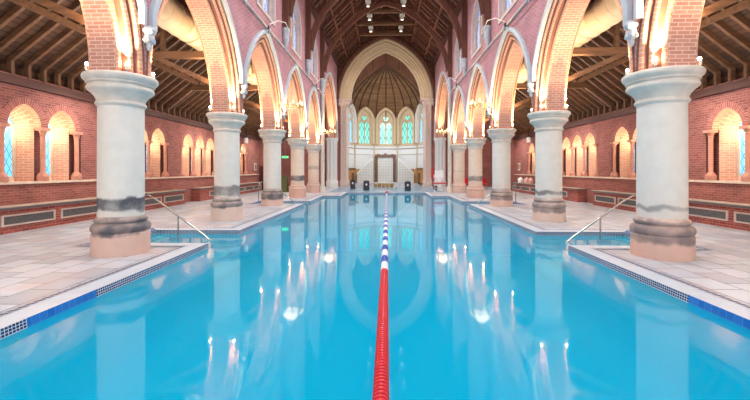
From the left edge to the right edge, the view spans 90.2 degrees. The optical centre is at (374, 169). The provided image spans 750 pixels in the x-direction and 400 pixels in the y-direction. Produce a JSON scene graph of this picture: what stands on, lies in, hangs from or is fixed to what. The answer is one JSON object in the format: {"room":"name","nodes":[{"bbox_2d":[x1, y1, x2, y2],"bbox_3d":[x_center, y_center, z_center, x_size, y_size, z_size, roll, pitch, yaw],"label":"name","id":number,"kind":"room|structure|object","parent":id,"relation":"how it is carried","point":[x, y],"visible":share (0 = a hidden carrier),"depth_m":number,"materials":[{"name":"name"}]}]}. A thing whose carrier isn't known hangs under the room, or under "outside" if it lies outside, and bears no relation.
{"room":"indoor swimming pool","nodes":[
{"label":"indoor swimming pool","id":0,"kind":"room"},
{"bbox_2d":[0,71,260,205],"bbox_3d":[-10.075,-0.490,14.470,0.720,4.300,31.656,0,0,2],"label":"wall","id":1,"kind":"structure","parent":0,"point":[32,105],"depth_m":12.37,"materials":[{"name":"brick"}]},
{"bbox_2d":[5,117,15,181],"bbox_3d":[-10.496,-0.624,10.629,0.100,1.929,0.480,0,0,2],"label":"window","id":2,"kind":"structure","parent":1,"relation":"in","point":[10,133],"depth_m":10.78,"materials":[{"name":"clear glass"}]},
{"bbox_2d":[46,125,52,179],"bbox_3d":[-10.461,-0.624,11.848,0.100,1.929,0.480,0,0,2],"label":"window","id":3,"kind":"structure","parent":1,"relation":"in","point":[49,138],"depth_m":12.03,"materials":[{"name":"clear glass"}]},
{"bbox_2d":[146,146,150,171],"bbox_3d":[-10.316,-0.624,16.846,0.100,1.929,0.480,0,0,2],"label":"window","id":4,"kind":"structure","parent":1,"relation":"in","point":[146,146],"depth_m":16.90,"materials":[{"name":"clear glass"}]},
{"bbox_2d":[0,0,288,136],"bbox_3d":[-7.700,-4.583,15.980,4.880,4.086,31.500,0,0,2],"label":"ceiling","id":5,"kind":"structure","parent":0,"point":[45,41],"depth_m":11.64,"materials":[{"name":"brown wood"}]},
{"bbox_2d":[158,0,286,103],"bbox_3d":[-6.169,-4.760,15.636,0.974,0.974,26.900,0,0,2],"label":"air duct","id":6,"kind":"object","parent":5,"relation":"hanging from","point":[175,18],"visible":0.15,"depth_m":11.60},
{"bbox_2d":[80,0,337,143],"bbox_3d":[-4.727,-4.390,17.329,1.185,12.100,39.630,0,0,2],"label":"wall","id":7,"kind":"structure","parent":0,"point":[232,33],"depth_m":12.08,"materials":[{"name":"brick"}]},
{"bbox_2d":[142,26,156,50],"bbox_3d":[-4.534,-2.630,7.505,0.264,0.500,0.260,0,0,2],"label":"trim","id":8,"kind":"structure","parent":7,"relation":"attached to","point":[150,32],"depth_m":7.44,"materials":[{"name":"stone"}]},
{"bbox_2d":[240,84,247,98],"bbox_3d":[-4.389,-2.630,12.502,0.264,0.500,0.260,0,0,2],"label":"trim","id":9,"kind":"structure","parent":7,"relation":"attached to","point":[244,87],"depth_m":12.43,"materials":[{"name":"stone"}]},
{"bbox_2d":[256,0,275,26],"bbox_3d":[-4.522,-7.645,15.007,0.370,2.949,2.340,0,0,2],"label":"window","id":10,"kind":"structure","parent":7,"relation":"in","point":[268,7],"depth_m":16.00,"materials":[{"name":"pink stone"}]},
{"bbox_2d":[282,108,286,118],"bbox_3d":[-4.244,-2.630,17.500,0.264,0.500,0.260,0,0,2],"label":"trim","id":11,"kind":"structure","parent":7,"relation":"attached to","point":[284,114],"depth_m":17.42,"materials":[{"name":"stone"}]},
{"bbox_2d":[269,20,302,110],"bbox_3d":[-3.946,-4.624,16.398,1.043,3.767,3.230,0,0,2],"label":"chandelier","id":12,"kind":"object","parent":7,"relation":"hanging from","point":[291,105],"visible":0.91,"depth_m":17.48,"materials":[{"name":"gold metal"}]},
{"bbox_2d":[282,27,289,51],"bbox_3d":[-4.174,-6.040,17.498,0.370,1.160,0.370,0,0,24],"label":"trim","id":13,"kind":"structure","parent":7,"relation":"attached to","point":[285,30],"depth_m":17.38,"materials":[{"name":"stone"}]},
{"bbox_2d":[290,0,301,60],"bbox_3d":[-4.377,-7.645,20.005,0.370,2.949,2.340,0,0,2],"label":"window","id":14,"kind":"structure","parent":7,"relation":"in","point":[295,22],"depth_m":20.78,"materials":[{"name":"white glass"}]},
{"bbox_2d":[305,59,310,77],"bbox_3d":[-4.029,-6.040,22.496,0.370,1.160,0.370,0,0,24],"label":"trim","id":15,"kind":"structure","parent":7,"relation":"attached to","point":[308,61],"depth_m":22.38,"materials":[{"name":"stone"}]},
{"bbox_2d":[310,39,317,80],"bbox_3d":[-4.232,-7.645,25.003,0.370,2.949,2.340,0,0,2],"label":"window","id":16,"kind":"structure","parent":7,"relation":"in","point":[314,55],"depth_m":25.97,"materials":[{"name":"white glass"}]},
{"bbox_2d":[320,79,324,93],"bbox_3d":[-3.884,-6.040,27.494,0.370,1.160,0.370,0,0,24],"label":"trim","id":17,"kind":"structure","parent":7,"relation":"attached to","point":[321,80],"depth_m":27.37,"materials":[{"name":"stone"}]},
{"bbox_2d":[320,94,325,192],"bbox_3d":[-3.854,-1.940,27.493,0.440,7.200,0.440,0,0,2],"label":"trim","id":18,"kind":"structure","parent":7,"relation":"attached to","point":[322,187],"depth_m":27.37,"materials":[{"name":"stone"}]},
{"bbox_2d":[316,78,335,135],"bbox_3d":[-3.436,-4.489,26.387,1.043,4.037,3.230,0,0,2],"label":"chandelier","id":19,"kind":"object","parent":7,"relation":"hanging from","point":[327,132],"visible":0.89,"depth_m":27.26,"materials":[{"name":"gold metal"}]},
{"bbox_2d":[258,111,306,165],"bbox_3d":[-9.003,-3.840,30.534,8.230,11.000,0.680,0,0,2],"label":"wall","id":20,"kind":"structure","parent":0,"point":[285,124],"depth_m":30.28,"materials":[{"name":"brick"}]},
{"bbox_2d":[259,166,262,189],"bbox_3d":[-8.779,0.680,30.177,1.120,1.960,0.080,0,0,2],"label":"door","id":21,"kind":"structure","parent":20,"relation":"in","point":[260,167],"depth_m":30.16,"materials":[{"name":"brown wood"}]},
{"bbox_2d":[281,111,326,185],"bbox_3d":[-8.472,-3.840,33.860,9.100,11.000,7.200,0,0,2],"label":"wall","id":22,"kind":"structure","parent":0,"point":[285,147],"depth_m":37.46,"materials":[{"name":"brick"}]},
{"bbox_2d":[0,186,749,316],"bbox_3d":[0.522,1.657,17.992,28.000,0.006,48.000,0,0,2],"label":"floor","id":23,"kind":"structure","parent":0,"point":[36,264],"depth_m":7.78,"materials":[{"name":"beige tile"}]},
{"bbox_2d":[0,189,186,234],"bbox_3d":[-9.692,1.310,10.260,0.530,0.700,16.010,0,0,2],"label":"bench","id":24,"kind":"object","parent":23,"relation":"on","point":[15,218],"visible":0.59,"depth_m":11.15,"materials":[{"name":"brick"}]},
{"bbox_2d":[4,211,52,224],"bbox_3d":[-9.500,1.320,10.280,0.012,0.210,1.440,0,0,2],"label":"grille","id":25,"kind":"object","parent":24,"relation":"attached to","point":[34,216],"depth_m":10.22,"materials":[{"name":"grey metal"}]},
{"bbox_2d":[63,206,96,216],"bbox_3d":[-9.449,1.320,12.029,0.012,0.210,1.440,0,0,2],"label":"grille","id":26,"kind":"object","parent":24,"relation":"attached to","point":[75,211],"depth_m":11.92,"materials":[{"name":"grey metal"}]},
{"bbox_2d":[145,198,160,204],"bbox_3d":[-9.348,1.320,15.528,0.012,0.210,1.440,0,0,2],"label":"grille","id":27,"kind":"object","parent":24,"relation":"attached to","point":[148,201],"depth_m":15.61,"materials":[{"name":"grey metal"}]},
{"bbox_2d":[165,195,182,201],"bbox_3d":[-9.297,1.320,17.277,0.012,0.210,1.440,0,0,2],"label":"grille","id":28,"kind":"object","parent":24,"relation":"attached to","point":[168,198],"depth_m":17.23,"materials":[{"name":"grey metal"}]},
{"bbox_2d":[81,69,158,257],"bbox_3d":[-5.104,-0.100,7.521,1.298,3.520,1.298,0,0,2],"label":"stone column","id":29,"kind":"structure","parent":23,"relation":"on","point":[121,227],"depth_m":7.17,"materials":[{"name":"white stone"}]},
{"bbox_2d":[84,62,88,69],"bbox_3d":[-5.510,-1.960,7.138,0.080,0.200,0.076,0,0,2],"label":"uplight","id":30,"kind":"object","parent":29,"relation":"on","point":[86,66],"visible":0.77,"depth_m":7.12,"materials":[{"name":"grey metal"}]},
{"bbox_2d":[125,62,129,71],"bbox_3d":[-4.721,-1.960,7.115,0.080,0.200,0.076,0,0,2],"label":"uplight","id":31,"kind":"object","parent":29,"relation":"on","point":[127,65],"visible":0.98,"depth_m":7.09,"materials":[{"name":"grey metal"}]},
{"bbox_2d":[206,112,246,220],"bbox_3d":[-4.959,-0.100,12.519,1.298,3.520,1.298,0,0,2],"label":"stone column","id":32,"kind":"structure","parent":23,"relation":"on","point":[226,204],"depth_m":12.15,"materials":[{"name":"white stone"}]},
{"bbox_2d":[191,182,262,200],"bbox_3d":[-9.276,1.310,24.579,0.530,0.700,9.860,0,0,2],"label":"bench","id":33,"kind":"object","parent":23,"relation":"on","point":[199,193],"visible":0.65,"depth_m":20.86,"materials":[{"name":"wood"}]},
{"bbox_2d":[258,129,286,205],"bbox_3d":[-4.814,-0.100,17.517,1.298,3.520,1.298,0,0,2],"label":"stone column","id":34,"kind":"structure","parent":23,"relation":"on","point":[272,194],"depth_m":17.15,"materials":[{"name":"white stone"}]},
{"bbox_2d":[281,175,288,191],"bbox_3d":[-6.747,1.035,27.807,0.560,1.250,0.540,0,0,2],"label":"sign","id":35,"kind":"object","parent":23,"relation":"on","point":[284,181],"visible":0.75,"depth_m":27.69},
{"bbox_2d":[286,138,307,197],"bbox_3d":[-4.669,-0.100,22.515,1.298,3.520,1.298,0,0,2],"label":"stone column","id":36,"kind":"structure","parent":23,"relation":"on","point":[297,189],"depth_m":22.14,"materials":[{"name":"beige stone"}]},
{"bbox_2d":[306,144,321,192],"bbox_3d":[-4.524,-0.100,27.513,1.298,3.520,1.298,0,0,2],"label":"stone column","id":37,"kind":"structure","parent":23,"relation":"on","point":[313,185],"depth_m":27.14,"materials":[{"name":"beige stone"}]},
{"bbox_2d":[350,179,354,188],"bbox_3d":[-1.911,1.209,32.400,0.420,0.861,0.438,0,0,2],"label":"loudspeaker","id":38,"kind":"object","parent":23,"relation":"on","point":[352,181],"visible":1,"depth_m":32.20,"materials":[{"name":"black plastic"}]},
{"bbox_2d":[349,168,359,182],"bbox_3d":[-2.148,0.738,39.329,0.699,1.845,3.969,0,0,31],"label":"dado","id":39,"kind":"object","parent":23,"relation":"on","point":[352,171],"visible":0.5,"depth_m":39.27,"materials":[{"name":"brown wood"}]},
{"bbox_2d":[357,158,372,182],"bbox_3d":[-1.072,0.220,39.648,1.782,2.880,0.300,0,0,2],"label":"screen","id":40,"kind":"object","parent":23,"relation":"on","point":[366,172],"visible":0.7,"depth_m":39.59,"materials":[{"name":"white paint"}]},
{"bbox_2d":[363,180,368,189],"bbox_3d":[-0.681,1.229,29.963,0.500,0.821,0.439,0,0,2],"label":"loudspeaker","id":41,"kind":"object","parent":23,"relation":"on","point":[365,183],"visible":1,"depth_m":29.77,"materials":[{"name":"black plastic"}]},
{"bbox_2d":[372,182,394,187],"bbox_3d":[0.773,1.400,33.560,2.000,0.520,0.704,0,0,2],"label":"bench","id":42,"kind":"object","parent":23,"relation":"on","point":[375,184],"visible":0.98,"depth_m":33.29,"materials":[{"name":"stone"}]},
{"bbox_2d":[398,158,413,182],"bbox_3d":[3.269,0.220,39.522,1.782,2.880,0.300,0,0,2],"label":"screen","id":43,"kind":"object","parent":23,"relation":"on","point":[405,173],"visible":0.77,"depth_m":39.48,"materials":[{"name":"white paint"}]},
{"bbox_2d":[405,181,410,190],"bbox_3d":[2.575,1.249,29.467,0.500,0.781,0.441,0,0,2],"label":"loudspeaker","id":44,"kind":"object","parent":23,"relation":"on","point":[407,183],"visible":1,"depth_m":29.27,"materials":[{"name":"black plastic"}]},
{"bbox_2d":[411,168,422,183],"bbox_3d":[4.424,0.738,39.138,0.699,1.845,3.969,0,0,-28],"label":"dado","id":45,"kind":"object","parent":23,"relation":"on","point":[419,170],"visible":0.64,"depth_m":38.88,"materials":[{"name":"brown wood"}]},
{"bbox_2d":[431,167,446,191],"bbox_3d":[4.899,0.737,28.685,1.110,1.855,1.030,0,0,2],"label":"chair","id":46,"kind":"object","parent":23,"relation":"on","point":[438,173],"visible":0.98,"depth_m":28.93,"materials":[{"name":"white plastic"}]},
{"bbox_2d":[451,144,466,192],"bbox_3d":[6.111,-0.100,27.204,1.298,3.520,1.298,0,0,2],"label":"stone column","id":47,"kind":"structure","parent":23,"relation":"on","point":[458,185],"depth_m":26.84,"materials":[{"name":"beige stone"}]},
{"bbox_2d":[464,138,486,197],"bbox_3d":[5.966,-0.100,22.206,1.298,3.520,1.298,0,0,2],"label":"stone column","id":48,"kind":"structure","parent":23,"relation":"on","point":[475,189],"depth_m":21.83,"materials":[{"name":"beige stone"}]},
{"bbox_2d":[482,178,487,189],"bbox_3d":[9.219,1.185,31.551,0.480,0.950,0.490,0,0,2],"label":"chair","id":49,"kind":"object","parent":23,"relation":"on","point":[483,179],"visible":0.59,"depth_m":31.75,"materials":[{"name":"red metal"}]},
{"bbox_2d":[487,128,515,206],"bbox_3d":[5.821,-0.100,17.208,1.298,3.520,1.298,0,0,2],"label":"stone column","id":50,"kind":"structure","parent":23,"relation":"on","point":[501,195],"depth_m":16.84,"materials":[{"name":"white stone"}]},
{"bbox_2d":[527,110,570,222],"bbox_3d":[5.676,-0.100,12.210,1.298,3.520,1.298,0,0,2],"label":"stone column","id":51,"kind":"structure","parent":23,"relation":"on","point":[549,206],"depth_m":11.85,"materials":[{"name":"white stone"}]},
{"bbox_2d":[513,182,586,201],"bbox_3d":[10.685,1.310,24.000,0.530,0.700,9.860,0,0,2],"label":"bench","id":52,"kind":"object","parent":23,"relation":"on","point":[573,194],"visible":0.59,"depth_m":20.26,"materials":[{"name":"brick"}]},
{"bbox_2d":[621,65,705,261],"bbox_3d":[5.532,-0.100,7.213,1.298,3.520,1.298,0,0,2],"label":"stone column","id":53,"kind":"structure","parent":23,"relation":"on","point":[661,229],"depth_m":6.86,"materials":[{"name":"white stone"}]},
{"bbox_2d":[653,57,657,67],"bbox_3d":[5.125,-1.960,6.829,0.080,0.200,0.076,0,0,2],"label":"uplight","id":54,"kind":"object","parent":53,"relation":"on","point":[655,61],"visible":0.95,"depth_m":6.81,"materials":[{"name":"grey metal"}]},
{"bbox_2d":[697,57,701,64],"bbox_3d":[5.915,-1.960,6.806,0.080,0.200,0.076,0,0,2],"label":"uplight","id":55,"kind":"object","parent":53,"relation":"on","point":[699,61],"visible":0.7,"depth_m":6.79,"materials":[{"name":"grey metal"}]},
{"bbox_2d":[591,190,749,230],"bbox_3d":[10.270,1.310,9.681,0.530,0.700,16.010,0,0,2],"label":"bench","id":56,"kind":"object","parent":23,"relation":"on","point":[733,215],"visible":0.56,"depth_m":11.38,"materials":[{"name":"brick"}]},
{"bbox_2d":[596,196,613,202],"bbox_3d":[10.283,1.320,16.709,0.012,0.210,1.440,0,0,2],"label":"grille","id":57,"kind":"object","parent":56,"relation":"attached to","point":[599,199],"depth_m":16.65,"materials":[{"name":"grey metal"}]},
{"bbox_2d":[619,199,635,205],"bbox_3d":[10.232,1.320,14.960,0.012,0.210,1.440,0,0,2],"label":"grille","id":58,"kind":"object","parent":56,"relation":"attached to","point":[630,202],"depth_m":15.04,"materials":[{"name":"grey metal"}]},
{"bbox_2d":[689,208,725,218],"bbox_3d":[10.131,1.320,11.461,0.012,0.210,1.440,0,0,2],"label":"grille","id":59,"kind":"object","parent":56,"relation":"attached to","point":[709,213],"depth_m":11.34,"materials":[{"name":"grey metal"}]},
{"bbox_2d":[736,213,749,222],"bbox_3d":[10.080,1.320,9.712,0.012,0.210,1.440,0,0,2],"label":"grille","id":60,"kind":"object","parent":56,"relation":"attached to","point":[740,217],"depth_m":10.23,"materials":[{"name":"grey metal"}]},
{"bbox_2d":[0,192,749,339],"bbox_3d":[0.352,2.304,12.145,13.420,1.312,31.120,0,0,2],"label":"pool edge","id":61,"kind":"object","parent":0,"point":[14,322],"depth_m":6.04,"materials":[{"name":"tile"}]},
{"bbox_2d":[145,193,210,239],"bbox_3d":[-5.166,1.293,9.454,2.145,1.433,0.120,0,0,2],"label":"handrail","id":62,"kind":"object","parent":61,"relation":"attached to","point":[151,196],"visible":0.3,"depth_m":9.43,"materials":[{"name":"metal"}]},
{"bbox_2d":[258,182,296,203],"bbox_3d":[-4.892,1.293,18.900,2.145,1.433,0.120,0,0,2],"label":"handrail","id":63,"kind":"object","parent":61,"relation":"attached to","point":[260,182],"visible":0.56,"depth_m":18.91,"materials":[{"name":"metal"}]},
{"bbox_2d":[0,194,749,399],"bbox_3d":[0.352,1.760,12.145,12.600,0.001,30.300,0,0,2],"label":"pool water","id":64,"kind":"object","parent":61,"relation":"in","point":[482,306],"visible":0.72,"depth_m":4.20,"materials":[{"name":"blue liquid"}]},
{"bbox_2d":[372,191,388,399],"bbox_3d":[0.413,1.672,14.387,0.180,0.284,25.786,0,0,2],"label":"lane rope","id":65,"kind":"object","parent":64,"relation":"on","point":[381,366],"visible":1,"depth_m":3.89,"materials":[{"name":"red plastic"}]},
{"bbox_2d":[476,182,515,203],"bbox_3d":[5.979,1.293,18.584,2.145,1.433,0.120,0,0,2],"label":"handrail","id":66,"kind":"object","parent":61,"relation":"attached to","point":[511,182],"visible":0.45,"depth_m":18.54,"materials":[{"name":"metal"}]},
{"bbox_2d":[566,194,635,241],"bbox_3d":[5.705,1.293,9.138,2.145,1.433,0.120,0,0,2],"label":"handrail","id":67,"kind":"object","parent":61,"relation":"attached to","point":[630,196],"visible":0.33,"depth_m":9.13,"materials":[{"name":"metal"}]},
{"bbox_2d":[337,16,434,186],"bbox_3d":[1.079,-6.940,37.209,11.800,17.200,1.150,0,0,2],"label":"wall","id":68,"kind":"structure","parent":0,"point":[370,48],"depth_m":36.94,"materials":[{"name":"stone"}]},
{"bbox_2d":[326,138,337,186],"bbox_3d":[-4.214,-0.720,36.651,1.210,4.760,0.973,0,0,2],"label":"column","id":69,"kind":"structure","parent":68,"relation":"attached to","point":[331,181],"depth_m":36.38,"materials":[{"name":"white stone"}]},
{"bbox_2d":[338,99,351,186],"bbox_3d":[-2.998,-2.670,37.308,1.317,8.660,1.090,0,0,2],"label":"column","id":70,"kind":"structure","parent":68,"relation":"attached to","point":[344,181],"depth_m":36.94,"materials":[{"name":"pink stone"}]},
{"bbox_2d":[420,98,433,186],"bbox_3d":[5.162,-2.670,37.071,1.330,8.660,1.090,0,0,2],"label":"column","id":71,"kind":"structure","parent":68,"relation":"attached to","point":[427,103],"depth_m":36.72,"materials":[{"name":"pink stone"}]},
{"bbox_2d":[434,138,445,186],"bbox_3d":[6.332,-0.720,36.345,1.210,4.760,0.973,0,0,2],"label":"column","id":72,"kind":"structure","parent":68,"relation":"attached to","point":[440,143],"depth_m":36.07,"materials":[{"name":"white stone"}]},
{"bbox_2d":[311,0,460,66],"bbox_3d":[0.505,-12.648,17.428,10.800,5.292,40.130,0,0,2],"label":"ceiling","id":73,"kind":"structure","parent":0,"point":[421,7],"depth_m":30.23,"materials":[{"name":"brown wood"}]},
{"bbox_2d":[333,0,438,49],"bbox_3d":[0.939,-12.722,32.356,9.796,4.904,0.200,0,0,2],"label":"roof truss","id":74,"kind":"object","parent":73,"relation":"attached to","point":[360,22],"visible":0.59,"depth_m":32.28,"materials":[{"name":"brown wood"}]},
{"bbox_2d":[328,0,443,38],"bbox_3d":[0.866,-12.722,29.858,9.796,4.904,0.200,0,0,2],"label":"roof truss","id":75,"kind":"object","parent":73,"relation":"attached to","point":[423,17],"visible":0.63,"depth_m":29.78,"materials":[{"name":"brown wood"}]},
{"bbox_2d":[400,13,404,19],"bbox_3d":[2.166,-12.258,29.820,0.400,0.565,0.320,0,0,2],"label":"floodlight","id":76,"kind":"object","parent":75,"relation":"hanging from","point":[402,15],"visible":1,"depth_m":29.69,"materials":[{"name":"white metal"}]},
{"bbox_2d":[336,7,435,58],"bbox_3d":[1.011,-12.722,34.855,9.796,4.904,0.200,0,0,2],"label":"roof truss","id":77,"kind":"object","parent":73,"relation":"attached to","point":[409,32],"visible":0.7,"depth_m":34.78,"materials":[{"name":"brown wood"}]},
{"bbox_2d":[320,0,451,79],"bbox_3d":[0.794,-10.897,27.358,9.796,8.554,0.300,0,0,2],"label":"roof truss","id":78,"kind":"object","parent":73,"relation":"attached to","point":[324,58],"visible":0.96,"depth_m":27.29,"materials":[{"name":"brown wood"}]},
{"bbox_2d":[365,0,370,6],"bbox_3d":[-0.506,-12.258,27.396,0.400,0.565,0.320,0,0,2],"label":"floodlight","id":79,"kind":"object","parent":78,"relation":"hanging from","point":[367,2],"visible":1,"depth_m":27.27,"materials":[{"name":"white metal"}]},
{"bbox_2d":[317,0,455,11],"bbox_3d":[0.721,-12.722,24.860,9.796,4.904,0.200,0,0,2],"label":"roof truss","id":80,"kind":"object","parent":73,"relation":"attached to","point":[452,6],"visible":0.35,"depth_m":24.64,"materials":[{"name":"brown wood"}]},
{"bbox_2d":[306,0,466,59],"bbox_3d":[0.649,-10.897,22.361,9.796,8.554,0.300,0,0,2],"label":"roof truss","id":81,"kind":"object","parent":73,"relation":"attached to","point":[461,31],"visible":0.99,"depth_m":22.32,"materials":[{"name":"brown wood"}]},
{"bbox_2d":[282,0,490,27],"bbox_3d":[0.504,-10.897,17.363,9.796,8.554,0.300,0,0,2],"label":"roof truss","id":82,"kind":"object","parent":73,"relation":"attached to","point":[287,5],"visible":0.93,"depth_m":17.34,"materials":[{"name":"brown wood"}]},
{"bbox_2d":[349,118,422,185],"bbox_3d":[1.138,-2.840,39.240,8.400,9.000,4.714,0,0,2],"label":"wall","id":83,"kind":"structure","parent":0,"point":[411,155],"depth_m":40.73,"materials":[{"name":"beige stone"}]},
{"bbox_2d":[349,104,356,142],"bbox_3d":[-2.642,-4.853,38.941,0.710,4.027,2.240,0,0,20],"label":"window","id":84,"kind":"structure","parent":83,"relation":"in","point":[352,112],"depth_m":39.57,"materials":[{"name":"stone"}]},
{"bbox_2d":[357,107,374,143],"bbox_3d":[-1.137,-4.853,40.871,2.240,4.027,0.710,0,0,-34],"label":"window","id":85,"kind":"structure","parent":83,"relation":"in","point":[365,117],"depth_m":41.00,"materials":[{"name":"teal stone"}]},
{"bbox_2d":[375,153,395,182],"bbox_3d":[1.132,-0.065,40.759,2.400,3.450,0.550,0,0,2],"label":"doorway","id":86,"kind":"structure","parent":83,"relation":"in","point":[385,165],"depth_m":40.79,"materials":[{"name":"brown wood"}]},
{"bbox_2d":[376,108,395,143],"bbox_3d":[1.205,-4.853,41.528,2.240,4.027,0.710,0,0,2],"label":"window","id":87,"kind":"structure","parent":83,"relation":"in","point":[385,129],"depth_m":41.58,"materials":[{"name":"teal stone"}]},
{"bbox_2d":[397,106,414,143],"bbox_3d":[3.505,-4.853,40.736,2.240,4.027,0.710,0,0,37],"label":"window","id":88,"kind":"structure","parent":83,"relation":"in","point":[406,116],"depth_m":40.85,"materials":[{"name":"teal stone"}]},
{"bbox_2d":[415,103,422,142],"bbox_3d":[4.895,-4.853,38.723,0.710,4.027,2.240,0,0,-17],"label":"window","id":89,"kind":"structure","parent":83,"relation":"in","point":[419,111],"depth_m":39.36,"materials":[{"name":"stone"}]},
{"bbox_2d":[351,53,421,119],"bbox_3d":[1.145,-8.915,39.488,8.500,6.750,4.409,0,0,2],"label":"ceiling","id":90,"kind":"structure","parent":0,"point":[385,81],"depth_m":39.92,"materials":[{"name":"brown wood"}]},
{"bbox_2d":[355,182,419,185],"bbox_3d":[1.157,1.520,39.883,7.000,0.280,3.200,0,0,2],"label":"step","id":91,"kind":"structure","parent":0,"point":[396,183],"depth_m":38.37,"materials":[{"name":"red"}]},
{"bbox_2d":[446,103,531,186],"bbox_3d":[10.420,-3.840,33.312,9.100,11.000,7.200,0,0,2],"label":"wall","id":92,"kind":"structure","parent":0,"point":[487,147],"depth_m":36.91,"materials":[{"name":"brick"}]},
{"bbox_2d":[466,111,515,190],"bbox_3d":[10.758,-3.840,29.961,8.230,11.000,0.680,0,0,2],"label":"wall","id":93,"kind":"structure","parent":0,"point":[487,124],"depth_m":29.70,"materials":[{"name":"brick"}]},
{"bbox_2d":[434,0,704,143],"bbox_3d":[5.724,-4.390,17.026,1.185,12.100,39.630,0,0,2],"label":"wall","id":94,"kind":"structure","parent":0,"point":[544,33],"depth_m":11.91,"materials":[{"name":"brick"}]},
{"bbox_2d":[436,77,455,135],"bbox_3d":[4.960,-4.489,26.143,1.043,4.037,3.232,0,0,2],"label":"chandelier","id":95,"kind":"object","parent":94,"relation":"hanging from","point":[437,132],"visible":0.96,"depth_m":27.23,"materials":[{"name":"gold metal"}]},
{"bbox_2d":[447,93,451,192],"bbox_3d":[5.442,-1.940,27.224,0.440,7.200,0.440,0,0,2],"label":"trim","id":96,"kind":"structure","parent":94,"relation":"attached to","point":[449,187],"depth_m":27.09,"materials":[{"name":"stone"}]},
{"bbox_2d":[447,78,451,92],"bbox_3d":[5.472,-6.040,27.223,0.370,1.160,0.370,0,0,24],"label":"trim","id":97,"kind":"structure","parent":94,"relation":"attached to","point":[450,79],"depth_m":27.11,"materials":[{"name":"stone"}]},
{"bbox_2d":[455,38,461,80],"bbox_3d":[5.674,-7.645,24.716,0.370,2.949,2.340,0,0,2],"label":"window","id":98,"kind":"structure","parent":94,"relation":"in","point":[458,63],"depth_m":25.69,"materials":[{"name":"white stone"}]},
{"bbox_2d":[461,58,466,77],"bbox_3d":[5.327,-6.040,22.225,0.370,1.160,0.370,0,0,24],"label":"trim","id":99,"kind":"structure","parent":94,"relation":"attached to","point":[464,60],"depth_m":22.11,"materials":[{"name":"stone"}]},
{"bbox_2d":[471,0,482,58],"bbox_3d":[5.529,-7.645,19.718,0.370,2.949,2.340,0,0,2],"label":"window","id":100,"kind":"structure","parent":94,"relation":"in","point":[477,20],"depth_m":20.49,"materials":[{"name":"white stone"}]},
{"bbox_2d":[483,25,490,50],"bbox_3d":[5.182,-6.040,17.227,0.370,1.160,0.370,0,0,24],"label":"trim","id":101,"kind":"structure","parent":94,"relation":"attached to","point":[487,30],"depth_m":17.12,"materials":[{"name":"stone"}]},
{"bbox_2d":[470,18,504,109],"bbox_3d":[4.890,-4.624,16.141,1.043,3.767,3.232,0,0,2],"label":"chandelier","id":102,"kind":"object","parent":94,"relation":"hanging from","point":[481,104],"visible":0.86,"depth_m":17.23,"materials":[{"name":"gold metal"}]},
{"bbox_2d":[486,107,490,117],"bbox_3d":[5.252,-2.630,17.225,0.264,0.500,0.260,0,0,2],"label":"trim","id":103,"kind":"structure","parent":94,"relation":"attached to","point":[488,109],"depth_m":17.15,"materials":[{"name":"stone"}]},
{"bbox_2d":[502,23,506,31],"bbox_3d":[5.017,-5.520,14.481,0.190,0.300,0.152,0,0,2],"label":"track spotlight","id":104,"kind":"object","parent":94,"relation":"attached to","point":[505,25],"visible":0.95,"depth_m":14.43,"materials":[{"name":"grey metal"}]},
{"bbox_2d":[498,0,517,24],"bbox_3d":[5.384,-7.645,14.720,0.370,2.949,2.340,0,0,2],"label":"window","id":105,"kind":"structure","parent":94,"relation":"in","point":[504,6],"depth_m":15.68,"materials":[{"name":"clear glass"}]},
{"bbox_2d":[527,82,534,96],"bbox_3d":[5.107,-2.630,12.227,0.264,0.500,0.260,0,0,2],"label":"trim","id":106,"kind":"structure","parent":94,"relation":"attached to","point":[530,85],"depth_m":12.15,"materials":[{"name":"stone"}]},
{"bbox_2d":[623,20,638,46],"bbox_3d":[4.962,-2.630,7.229,0.264,0.500,0.260,0,0,2],"label":"trim","id":107,"kind":"structure","parent":94,"relation":"attached to","point":[630,27],"depth_m":7.17,"materials":[{"name":"stone"}]},
{"bbox_2d":[466,0,749,136],"bbox_3d":[8.613,-4.583,15.507,4.880,4.086,31.500,0,0,2],"label":"ceiling","id":108,"kind":"structure","parent":0,"point":[597,68],"depth_m":12.12,"materials":[{"name":"brown wood"}]},
{"bbox_2d":[517,0,621,82],"bbox_3d":[7.065,-4.760,15.252,0.974,0.974,26.900,0,0,2],"label":"air duct","id":109,"kind":"object","parent":108,"relation":"hanging from","point":[599,16],"visible":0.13,"depth_m":11.28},
{"bbox_2d":[513,76,749,203],"bbox_3d":[10.896,-0.490,13.862,0.720,4.300,31.656,0,0,2],"label":"wall","id":110,"kind":"structure","parent":0,"point":[603,144],"depth_m":12.53,"materials":[{"name":"brick"},{"name":"stone"},{"name":"dark brick"}]},
{"bbox_2d":[527,128,533,142],"bbox_3d":[10.751,-2.390,25.899,0.470,1.000,0.280,0,0,2],"label":"wall speaker","id":111,"kind":"object","parent":110,"relation":"attached to","point":[528,137],"visible":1,"depth_m":25.83,"materials":[{"name":"white plastic"}]},
{"bbox_2d":[737,121,744,180],"bbox_3d":[11.130,-0.624,11.222,0.100,1.929,0.480,0,0,2],"label":"window","id":112,"kind":"structure","parent":110,"relation":"in","point":[740,133],"depth_m":11.40,"materials":[{"name":"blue glass"}]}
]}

